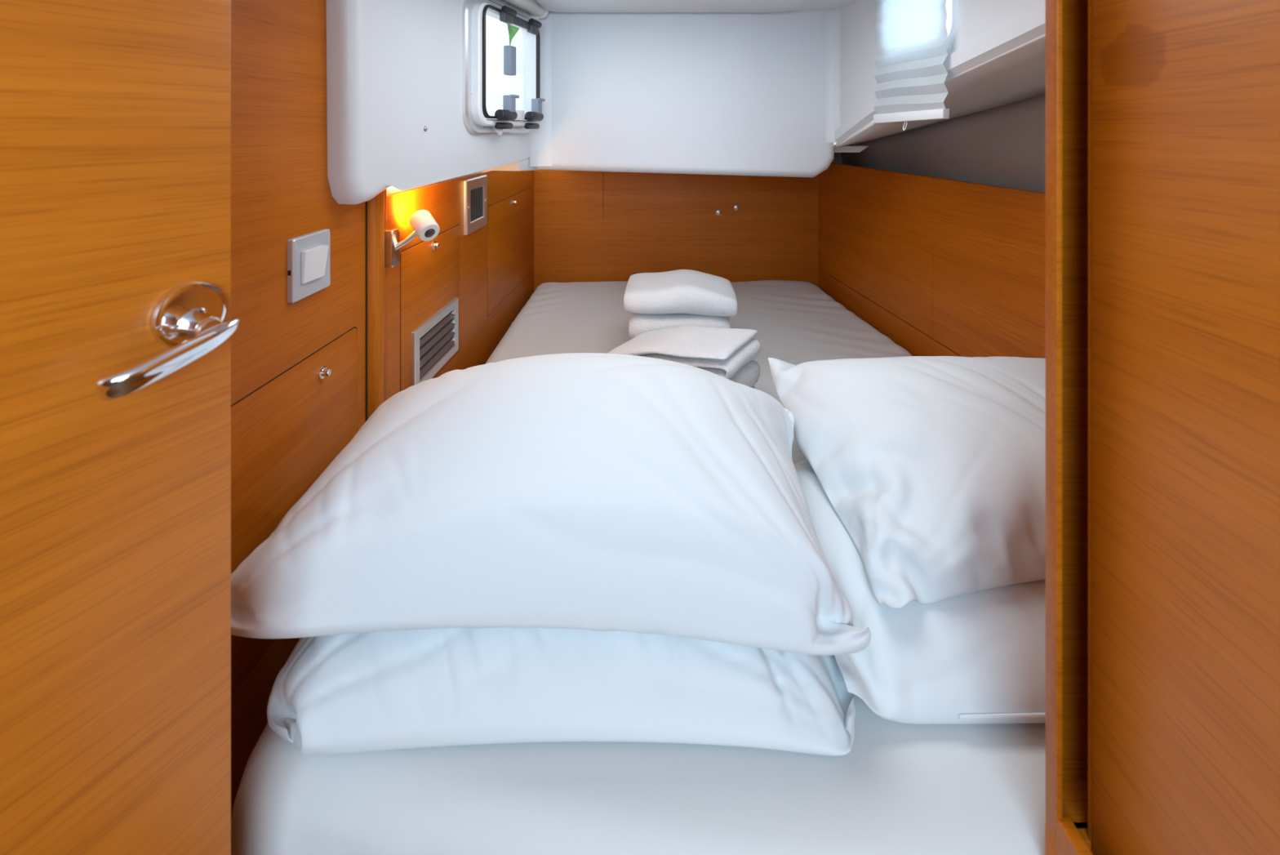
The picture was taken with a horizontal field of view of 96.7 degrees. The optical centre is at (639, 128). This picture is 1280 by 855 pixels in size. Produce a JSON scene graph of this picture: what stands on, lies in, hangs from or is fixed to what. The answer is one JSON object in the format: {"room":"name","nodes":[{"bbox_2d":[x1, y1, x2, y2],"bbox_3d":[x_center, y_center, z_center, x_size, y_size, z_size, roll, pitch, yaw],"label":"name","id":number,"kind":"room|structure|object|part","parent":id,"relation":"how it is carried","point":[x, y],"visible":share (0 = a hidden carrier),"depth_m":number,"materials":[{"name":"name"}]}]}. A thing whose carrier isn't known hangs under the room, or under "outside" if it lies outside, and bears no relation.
{"room":"boat cabin","nodes":[
{"label":"boat cabin","id":0,"kind":"room"},
{"bbox_2d":[231,0,533,819],"bbox_3d":[-0.544,0.468,1.574,0.030,2.035,2.090,0,0,2],"label":"wall","id":1,"kind":"structure","parent":0,"point":[281,192],"depth_m":0.91,"materials":[{"name":"brown wood"}]},
{"bbox_2d":[231,326,357,695],"bbox_3d":[-0.554,0.582,0.861,0.020,0.401,0.489,0,0,2],"label":"door","id":2,"kind":"structure","parent":1,"relation":"in","point":[285,433],"depth_m":0.89,"materials":[{"name":"brown wood"}]},
{"bbox_2d":[287,228,329,302],"bbox_3d":[-0.545,0.227,0.950,0.021,0.101,0.101,0,0,2],"label":"light switch","id":3,"kind":"object","parent":1,"relation":"attached to","point":[308,254],"visible":1,"depth_m":0.94,"materials":[{"name":"white plastic"}]},
{"bbox_2d":[365,201,367,421],"bbox_3d":[-0.552,0.792,1.138,0.012,1.385,0.005,0,0,2],"label":"trim","id":4,"kind":"structure","parent":1,"relation":"attached to","point":[366,202],"depth_m":1.14,"materials":[{"name":"brown wood"}]},
{"bbox_2d":[367,188,386,419],"bbox_3d":[-0.536,0.806,1.172,0.020,1.357,0.065,0,0,3],"label":"trim","id":5,"kind":"structure","parent":1,"relation":"attached to","point":[377,206],"depth_m":1.15,"materials":[{"name":"brown wood"}]},
{"bbox_2d":[384,209,439,267],"bbox_3d":[-0.500,0.237,1.229,0.071,0.112,0.118,0,0,44],"label":"reading lamp","id":6,"kind":"object","parent":1,"relation":"attached to","point":[425,227],"visible":0.98,"depth_m":1.22,"materials":[{"name":"white metal"}]},
{"bbox_3d":[-0.498,0.235,1.231,0.013,0.051,0.073,0,0,44],"label":"arm","id":7,"kind":"part","parent":6,"relation":"part of","materials":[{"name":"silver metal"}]},
{"bbox_2d":[326,0,531,204],"bbox_3d":[-0.484,-0.231,1.438,0.150,0.739,0.889,0,0,12],"label":"wall panel","id":8,"kind":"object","parent":1,"relation":"attached to","point":[394,67],"depth_m":1.12,"materials":[{"name":"white plastic"}]},
{"bbox_2d":[400,224,459,391],"bbox_3d":[-0.528,0.463,1.470,0.020,0.369,0.373,0,0,3],"label":"door","id":9,"kind":"structure","parent":1,"relation":"in","point":[429,270],"depth_m":1.41,"materials":[{"name":"brown wood"}]},
{"bbox_2d":[411,297,458,386],"bbox_3d":[-0.526,0.555,1.479,0.012,0.152,0.282,0,0,3],"label":"air vent","id":10,"kind":"object","parent":9,"relation":"attached to","point":[434,341],"visible":0.89,"depth_m":1.46,"materials":[{"name":"white metal"}]},
{"bbox_2d":[386,170,482,195],"bbox_3d":[-0.552,0.063,1.532,0.018,0.166,0.735,0,0,3],"label":"lining","id":11,"kind":"object","parent":1,"relation":"attached to","point":[390,190],"visible":0.07,"depth_m":1.30,"materials":[{"name":"white"}]},
{"bbox_2d":[463,174,487,235],"bbox_3d":[-0.513,0.237,1.787,0.013,0.164,0.194,0,0,2],"label":"air vent","id":12,"kind":"object","parent":1,"relation":"in","point":[475,189],"visible":1,"depth_m":1.77,"materials":[{"name":"white metal"}]},
{"bbox_2d":[462,0,545,135],"bbox_3d":[-0.348,-0.157,1.558,0.066,0.352,0.423,0,0,12],"label":"window","id":13,"kind":"structure","parent":1,"relation":"in","point":[474,112],"depth_m":1.44,"materials":[{"name":"white plastic"}]},
{"bbox_3d":[-0.373,0.009,1.500,0.022,0.020,0.020,0,0,12],"label":"knob","id":14,"kind":"part","parent":13,"relation":"part of","materials":[{"name":"white plastic"}]},
{"bbox_3d":[-0.342,-0.177,1.497,0.022,0.076,0.034,0,0,12],"label":"handle","id":15,"kind":"part","parent":13,"relation":"part of","materials":[{"name":"grey plastic"}]},
{"bbox_3d":[-0.336,-0.037,1.572,0.010,0.026,0.065,0,0,12],"label":"latch plate","id":16,"kind":"part","parent":13,"relation":"part of","materials":[{"name":"white plastic"}]},
{"bbox_3d":[-0.334,-0.293,1.582,0.010,0.020,0.125,0,0,12],"label":"hinge plate","id":17,"kind":"part","parent":13,"relation":"part of","materials":[{"name":"grey plastic"}]},
{"bbox_2d":[504,0,548,20],"bbox_3d":[-0.352,-0.358,1.567,0.052,0.052,0.418,0,0,12],"label":"roller blind","id":18,"kind":"object","parent":13,"relation":"attached to","point":[536,12],"visible":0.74,"depth_m":1.67,"materials":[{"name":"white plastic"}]},
{"bbox_2d":[487,187,531,316],"bbox_3d":[-0.495,0.451,2.227,0.020,0.374,0.621,0,0,3],"label":"door","id":19,"kind":"structure","parent":1,"relation":"in","point":[508,219],"depth_m":2.15,"materials":[{"name":"brown wood"}]},
{"bbox_2d":[484,159,538,171],"bbox_3d":[-0.414,0.116,1.766,0.148,0.041,0.180,0,0,12],"label":"trim","id":20,"kind":"structure","parent":1,"relation":"attached to","point":[524,165],"depth_m":1.70,"materials":[{"name":"white plastic"}]},
{"bbox_2d":[529,10,551,167],"bbox_3d":[-0.314,-0.240,1.781,0.080,0.720,0.016,0,0,-39],"label":"trim","id":21,"kind":"structure","parent":1,"relation":"attached to","point":[540,156],"depth_m":1.80,"materials":[{"name":"white plastic"}]},
{"bbox_2d":[533,0,857,10],"bbox_3d":[0.000,-0.387,1.575,1.500,0.030,2.090,0,0,0],"label":"ceiling","id":22,"kind":"structure","parent":0,"point":[807,5],"depth_m":1.72,"materials":[{"name":"white"}]},
{"bbox_2d":[536,0,804,12],"bbox_3d":[0.087,-0.365,1.667,0.775,0.015,0.215,0,0,0],"label":"ceiling panel","id":23,"kind":"object","parent":22,"relation":"attached to","point":[556,6],"visible":1,"depth_m":1.66,"materials":[{"name":"white"}]},
{"bbox_2d":[533,120,873,291],"bbox_3d":[0.400,0.593,2.618,1.800,1.785,0.035,0,0,0],"label":"wall","id":24,"kind":"structure","parent":0,"point":[589,226],"depth_m":2.60,"materials":[{"name":"brown wood"}]},
{"bbox_2d":[536,10,834,177],"bbox_3d":[0.139,-0.221,2.275,1.002,0.759,0.950,0,0,0],"label":"wall panel","id":25,"kind":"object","parent":24,"relation":"attached to","point":[697,93],"depth_m":1.80,"materials":[{"name":"white plastic"}]},
{"bbox_2d":[715,209,721,215],"bbox_3d":[0.360,0.386,2.594,0.027,0.027,0.012,0,0,0],"label":"stud","id":26,"kind":"object","parent":24,"relation":"attached to","point":[718,212],"visible":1,"depth_m":2.60,"materials":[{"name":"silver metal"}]},
{"bbox_2d":[733,204,739,210],"bbox_3d":[0.442,0.364,2.594,0.027,0.027,0.012,0,0,0],"label":"stud","id":27,"kind":"object","parent":24,"relation":"attached to","point":[736,207],"visible":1,"depth_m":2.60,"materials":[{"name":"silver metal"}]},
{"bbox_2d":[818,162,937,337],"bbox_3d":[0.860,0.394,2.191,0.021,0.488,0.924,0,0,-5],"label":"wall","id":28,"kind":"structure","parent":0,"point":[876,225],"depth_m":2.02,"materials":[{"name":"brown wood"}]},
{"bbox_2d":[834,143,868,152],"bbox_3d":[0.730,0.073,2.140,0.140,0.023,0.320,0,0,0],"label":"trim","id":29,"kind":"structure","parent":28,"relation":"attached to","point":[851,148],"depth_m":1.98,"materials":[{"name":"white plastic"}]},
{"bbox_2d":[835,0,1045,145],"bbox_3d":[0.666,-0.247,1.170,0.024,0.606,1.268,0,0,-4],"label":"wall panel","id":30,"kind":"object","parent":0,"point":[987,29],"visible":0.49,"depth_m":1.20,"materials":[{"name":"white"}]},
{"bbox_2d":[873,0,949,130],"bbox_3d":[0.631,-0.275,1.345,0.014,0.562,0.309,0,0,-4],"label":"blind","id":31,"kind":"object","parent":30,"relation":"attached to","point":[911,73],"visible":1,"depth_m":1.33,"materials":[{"name":"fabric"}]},
{"bbox_3d":[0.631,-0.026,1.345,0.014,0.029,0.309,0,0,-4],"label":"rail","id":32,"kind":"part","parent":31,"relation":"part of","materials":[{"name":"white plastic"}]},
{"bbox_2d":[944,0,958,49],"bbox_3d":[0.665,-0.290,1.341,0.024,0.260,0.313,0,0,-4],"label":"window","id":33,"kind":"structure","parent":30,"relation":"attached to","point":[953,32],"depth_m":1.20,"materials":[{"name":"white plastic"}]},
{"bbox_2d":[840,93,1045,192],"bbox_3d":[1.010,0.054,1.580,0.041,0.579,2.090,0,0,-5],"label":"wall","id":34,"kind":"structure","parent":0,"point":[1004,145],"depth_m":1.69,"materials":[{"name":"grey"}]},
{"bbox_2d":[834,34,1045,148],"bbox_3d":[0.830,-0.034,1.579,0.380,0.426,2.111,0,0,-4],"label":"shelf","id":35,"kind":"object","parent":34,"relation":"attached to","point":[1018,73],"visible":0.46,"depth_m":1.33,"materials":[{"name":"white plastic"}]},
{"bbox_2d":[825,9,847,142],"bbox_3d":[0.617,-0.278,1.780,0.071,0.645,0.015,0,0,45],"label":"trim","id":36,"kind":"structure","parent":35,"relation":"attached to","point":[832,17],"depth_m":1.80,"materials":[{"name":"white plastic"}]},
{"bbox_2d":[933,177,1045,358],"bbox_3d":[0.948,0.394,1.139,0.021,0.488,1.184,0,0,-5],"label":"wall panel","id":37,"kind":"object","parent":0,"point":[989,241],"visible":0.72,"depth_m":1.49,"materials":[{"name":"brown wood"}]},
{"bbox_2d":[1044,0,1092,854],"bbox_3d":[0.866,0.443,0.563,0.969,2.085,0.088,0,0,0],"label":"door frame","id":38,"kind":"structure","parent":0,"point":[1068,23],"depth_m":0.57,"materials":[{"name":"brown wood"}]},
{"bbox_2d":[1056,817,1093,854],"bbox_3d":[0.388,1.058,0.410,0.013,0.854,0.221,0,0,0],"label":"trim","id":39,"kind":"structure","parent":38,"relation":"attached to","point":[1069,841],"depth_m":0.51,"materials":[{"name":"brown wood"}]},
{"bbox_2d":[1092,0,1279,854],"bbox_3d":[0.427,0.450,0.230,0.030,1.900,0.579,0,0,0],"label":"door","id":40,"kind":"structure","parent":38,"relation":"in","point":[1186,93],"depth_m":0.43,"materials":[{"name":"brown wood"}]},
{"bbox_3d":[-0.533,0.468,0.544,0.255,2.035,0.016,0,0,0],"label":"wall","id":41,"kind":"structure","parent":0,"visible":0},
{"bbox_2d":[0,0,239,854],"bbox_3d":[-0.534,0.453,0.181,0.077,1.905,0.750,0,0,27],"label":"door","id":42,"kind":"structure","parent":41,"relation":"in","point":[117,326],"depth_m":0.44,"materials":[{"name":"brown wood"}]},
{"bbox_3d":[-0.366,0.182,0.449,0.020,0.036,0.093,0,0,34],"label":"lever","id":43,"kind":"part","parent":42,"relation":"part of","materials":[{"name":"silver metal"}]},
{"bbox_3d":[-0.385,0.159,0.487,0.008,0.055,0.055,0,0,27],"label":"handle","id":44,"kind":"part","parent":42,"relation":"part of","materials":[{"name":"silver metal"}]},
{"bbox_3d":[0.923,0.843,1.601,0.012,1.285,2.110,0,0,-5],"label":"wall","id":45,"kind":"structure","parent":0,"visible":0},
{"bbox_2d":[817,268,961,356],"bbox_3d":[0.909,1.063,1.600,0.021,0.844,2.110,0,0,-5],"label":"bed rail","id":46,"kind":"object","parent":45,"relation":"attached to","point":[917,343],"depth_m":2.02,"materials":[{"name":"brown wood"}]},
{"bbox_3d":[0.160,1.165,1.590,1.120,0.640,1.860,0,0,0],"label":"floor","id":47,"kind":"structure","parent":0,"visible":0},
{"bbox_2d":[231,280,1045,854],"bbox_3d":[0.214,0.771,1.545,1.476,0.194,2.163,0,0,0],"label":"mattress","id":48,"kind":"object","parent":47,"relation":"on","point":[900,788],"visible":0.23,"depth_m":0.60,"materials":[{"name":"white fabric"}]},
{"bbox_2d":[266,626,856,755],"bbox_3d":[-0.098,0.613,0.843,0.700,0.146,0.476,0,0,0],"label":"pillow","id":49,"kind":"object","parent":48,"relation":"on","point":[345,693],"visible":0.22,"depth_m":0.64,"materials":[{"name":"white fabric"}]},
{"bbox_2d":[231,352,871,655],"bbox_3d":[-0.122,0.480,0.857,0.816,0.233,0.461,0,0,0],"label":"pillow","id":50,"kind":"object","parent":49,"relation":"on","point":[597,491],"visible":0.99,"depth_m":0.67,"materials":[{"name":"white fabric"}]},
{"bbox_2d":[794,459,1045,724],"bbox_3d":[0.597,0.624,0.883,0.735,0.124,0.511,0,0,0],"label":"pillow","id":51,"kind":"object","parent":48,"relation":"on","point":[979,656],"visible":0.18,"depth_m":0.68,"materials":[{"name":"white fabric"}]},
{"bbox_2d":[768,355,1045,608],"bbox_3d":[0.614,0.514,0.969,0.673,0.210,0.553,0,0,0],"label":"pillow","id":52,"kind":"object","parent":51,"relation":"on","point":[933,467],"visible":0.6,"depth_m":0.83,"materials":[{"name":"white fabric"}]},
{"bbox_3d":[0.118,0.652,1.382,0.337,0.056,0.526,0,0,0],"label":"folded towel","id":53,"kind":"object","parent":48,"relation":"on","visible":0},
{"bbox_2d":[628,312,730,338],"bbox_3d":[0.118,0.578,1.710,0.291,0.087,0.229,0,0,4],"label":"folded towel","id":54,"kind":"object","parent":53,"relation":"on","point":[638,323],"visible":0.37,"depth_m":1.61,"materials":[{"name":"white fabric"}]},
{"bbox_2d":[623,269,737,316],"bbox_3d":[0.120,0.490,1.709,0.329,0.085,0.235,0,0,4],"label":"folded towel","id":55,"kind":"object","parent":54,"relation":"on","point":[679,291],"visible":1,"depth_m":1.61,"materials":[{"name":"white fabric"}]},
{"bbox_2d":[607,325,760,387],"bbox_3d":[0.099,0.556,1.396,0.352,0.134,0.204,0,0,32],"label":"folded towel","id":56,"kind":"object","parent":53,"relation":"on","point":[729,353],"visible":0.56,"depth_m":1.33,"materials":[{"name":"white fabric"}]},
{"label":"outside","id":57,"kind":"structure","parent":0,"visible":0},
{"bbox_2d":[506,23,519,45],"bbox_3d":[-1.760,-0.940,7.355,2.880,2.880,1.309,0,0,0],"label":"foliage","id":58,"kind":"object","parent":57,"point":[513,30],"visible":0.02,"depth_m":7.70,"materials":[{"name":"green plant"}]},
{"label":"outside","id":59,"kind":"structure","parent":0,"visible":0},
{"bbox_2d":[510,28,523,73],"bbox_3d":[-0.421,-0.382,2.975,0.534,1.695,0.050,0,0,0],"label":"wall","id":60,"kind":"structure","parent":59,"point":[517,42],"depth_m":2.95,"materials":[{"name":"white paint"}]},
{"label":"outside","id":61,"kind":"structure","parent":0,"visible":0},
{"bbox_2d":[484,14,523,119],"bbox_3d":[-0.762,-0.349,2.740,0.621,1.552,0.080,0,0,0],"label":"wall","id":62,"kind":"structure","parent":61,"point":[498,85],"depth_m":2.70,"materials":[{"name":"white"}]}
]}

